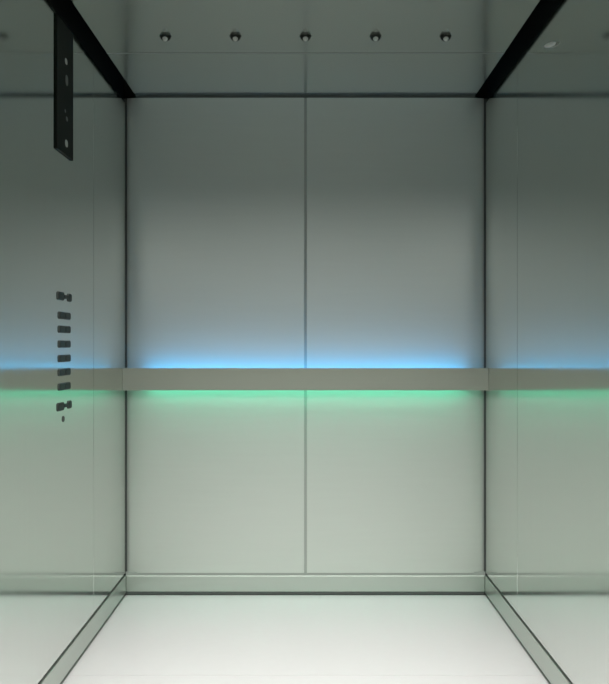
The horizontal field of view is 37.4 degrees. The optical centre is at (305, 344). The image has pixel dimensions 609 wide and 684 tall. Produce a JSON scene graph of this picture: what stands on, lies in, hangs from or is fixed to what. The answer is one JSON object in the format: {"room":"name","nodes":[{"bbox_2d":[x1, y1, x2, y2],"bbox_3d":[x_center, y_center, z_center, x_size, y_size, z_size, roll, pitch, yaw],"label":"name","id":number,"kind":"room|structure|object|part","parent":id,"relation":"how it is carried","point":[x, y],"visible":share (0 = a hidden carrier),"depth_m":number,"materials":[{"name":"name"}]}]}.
{"room":"elevator interior","nodes":[
{"label":"elevator interior","id":0,"kind":"room"},
{"bbox_2d":[0,0,124,683],"bbox_3d":[-0.825,-0.089,3.185,0.050,2.400,1.770,0,0,0],"label":"wall","id":1,"kind":"structure","parent":0,"point":[62,220],"depth_m":2.88,"materials":[{"name":"grey metal"}]},
{"bbox_2d":[55,13,72,160],"bbox_3d":[-0.797,-0.845,2.977,0.008,0.432,0.202,0,0,0],"label":"display panel","id":2,"kind":"object","parent":1,"relation":"attached to","point":[63,35],"visible":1,"depth_m":2.95,"materials":[{"name":"black glass"}]},
{"bbox_2d":[57,291,71,421],"bbox_3d":[-0.798,0.040,2.984,0.004,0.428,0.168,0,0,0],"label":"button","id":3,"kind":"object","parent":1,"relation":"attached to","point":[60,295],"depth_m":2.97,"materials":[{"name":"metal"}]},
{"bbox_2d":[38,575,125,683],"bbox_3d":[-0.806,1.062,3.148,0.018,0.077,1.696,0,0,0],"label":"baseboard","id":4,"kind":"structure","parent":1,"relation":"attached to","point":[69,656],"depth_m":3.25,"materials":[{"name":"metal"}]},
{"bbox_3d":[-0.807,-0.030,3.698,0.015,2.086,0.594,0,0,0],"label":"wall panel","id":5,"kind":"part","parent":1,"relation":"part of","materials":[{"name":"metal"}]},
{"bbox_2d":[123,79,487,594],"bbox_3d":[0.000,-0.089,4.035,1.680,2.400,0.070,0,0,0],"label":"wall","id":6,"kind":"structure","parent":0,"point":[261,231],"depth_m":4.00,"materials":[{"name":"grey metal"}]},
{"bbox_3d":[-0.401,-0.043,4.006,0.789,2.112,0.012,0,0,0],"label":"wall panel","id":7,"kind":"part","parent":6,"relation":"part of","materials":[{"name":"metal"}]},
{"bbox_2d":[122,368,488,389],"bbox_3d":[0.000,0.150,3.965,1.600,0.098,0.070,0,0,0],"label":"rail","id":8,"kind":"object","parent":6,"relation":"attached to","point":[132,378],"visible":1,"depth_m":3.93,"materials":[{"name":"grey metal"}]},
{"bbox_2d":[126,575,484,591],"bbox_3d":[0.000,1.060,4.005,1.594,0.071,0.014,0,0,0],"label":"baseboard","id":9,"kind":"structure","parent":6,"relation":"attached to","point":[134,583],"depth_m":4.00,"materials":[{"name":"metal"}]},
{"bbox_3d":[0.401,-0.043,4.006,0.789,2.112,0.012,0,0,0],"label":"wall panel","id":10,"kind":"part","parent":6,"relation":"part of","materials":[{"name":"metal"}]},
{"bbox_2d":[71,0,539,95],"bbox_3d":[0.000,-1.219,3.175,1.700,0.220,1.750,0,0,0],"label":"ceiling","id":11,"kind":"structure","parent":0,"point":[340,57],"depth_m":3.33,"materials":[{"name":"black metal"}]},
{"bbox_2d":[160,34,170,41],"bbox_3d":[-0.503,-1.100,3.236,0.043,0.022,0.043,0,0,0],"label":"recessed light","id":12,"kind":"object","parent":11,"relation":"in","point":[164,37],"visible":1,"depth_m":3.22,"materials":[{"name":"grey"}]},
{"bbox_2d":[230,34,240,41],"bbox_3d":[-0.252,-1.100,3.236,0.043,0.022,0.043,0,0,0],"label":"recessed light","id":13,"kind":"object","parent":11,"relation":"in","point":[234,37],"visible":1,"depth_m":3.22,"materials":[{"name":"grey"}]},
{"bbox_2d":[300,34,310,41],"bbox_3d":[0.000,-1.100,3.236,0.043,0.022,0.043,0,0,0],"label":"recessed light","id":14,"kind":"object","parent":11,"relation":"in","point":[304,37],"visible":1,"depth_m":3.22,"materials":[{"name":"grey"}]},
{"bbox_3d":[0.000,-1.121,2.861,1.512,0.020,1.122,0,0,0],"label":"panel","id":15,"kind":"part","parent":11,"relation":"part of","materials":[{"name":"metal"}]},
{"bbox_3d":[0.000,-1.121,3.718,1.512,0.020,0.580,0,0,0],"label":"panel","id":16,"kind":"part","parent":11,"relation":"part of","materials":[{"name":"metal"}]},
{"bbox_2d":[370,34,380,41],"bbox_3d":[0.252,-1.100,3.236,0.043,0.022,0.043,0,0,0],"label":"recessed light","id":17,"kind":"object","parent":11,"relation":"in","point":[374,37],"visible":1,"depth_m":3.22,"materials":[{"name":"grey"}]},
{"bbox_2d":[440,34,450,41],"bbox_3d":[0.503,-1.100,3.236,0.043,0.022,0.043,0,0,0],"label":"recessed light","id":18,"kind":"object","parent":11,"relation":"in","point":[444,37],"visible":1,"depth_m":3.22,"materials":[{"name":"grey"}]},
{"bbox_2d":[60,593,550,683],"bbox_3d":[0.000,1.141,3.170,1.680,0.060,1.740,0,0,0],"label":"floor","id":19,"kind":"structure","parent":0,"point":[145,639],"depth_m":3.37,"materials":[{"name":"grey"}]},
{"bbox_3d":[0.000,1.113,2.663,1.594,0.004,0.727,0,0,0],"label":"panel","id":20,"kind":"part","parent":19,"relation":"part of","materials":[{"name":"white plastic"}]},
{"bbox_2d":[486,0,608,683],"bbox_3d":[0.825,-0.089,3.185,0.050,2.400,1.770,0,0,0],"label":"wall","id":21,"kind":"structure","parent":0,"point":[547,109],"depth_m":2.93,"materials":[{"name":"grey metal"}]},
{"bbox_3d":[0.807,-0.030,3.698,0.015,2.086,0.594,0,0,0],"label":"wall panel","id":22,"kind":"part","parent":21,"relation":"part of","materials":[{"name":"metal"}]},
{"bbox_2d":[485,575,572,683],"bbox_3d":[0.806,1.062,3.148,0.018,0.077,1.696,0,0,0],"label":"baseboard","id":23,"kind":"structure","parent":21,"relation":"attached to","point":[541,656],"depth_m":3.25,"materials":[{"name":"metal"}]},
{"bbox_2d":[544,41,555,47],"bbox_3d":[0.795,-0.975,2.922,0.010,0.039,0.144,0,0,0],"label":"wall fitting","id":24,"kind":"object","parent":21,"relation":"attached to","point":[550,44],"visible":1,"depth_m":2.91,"materials":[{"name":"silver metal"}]}
]}

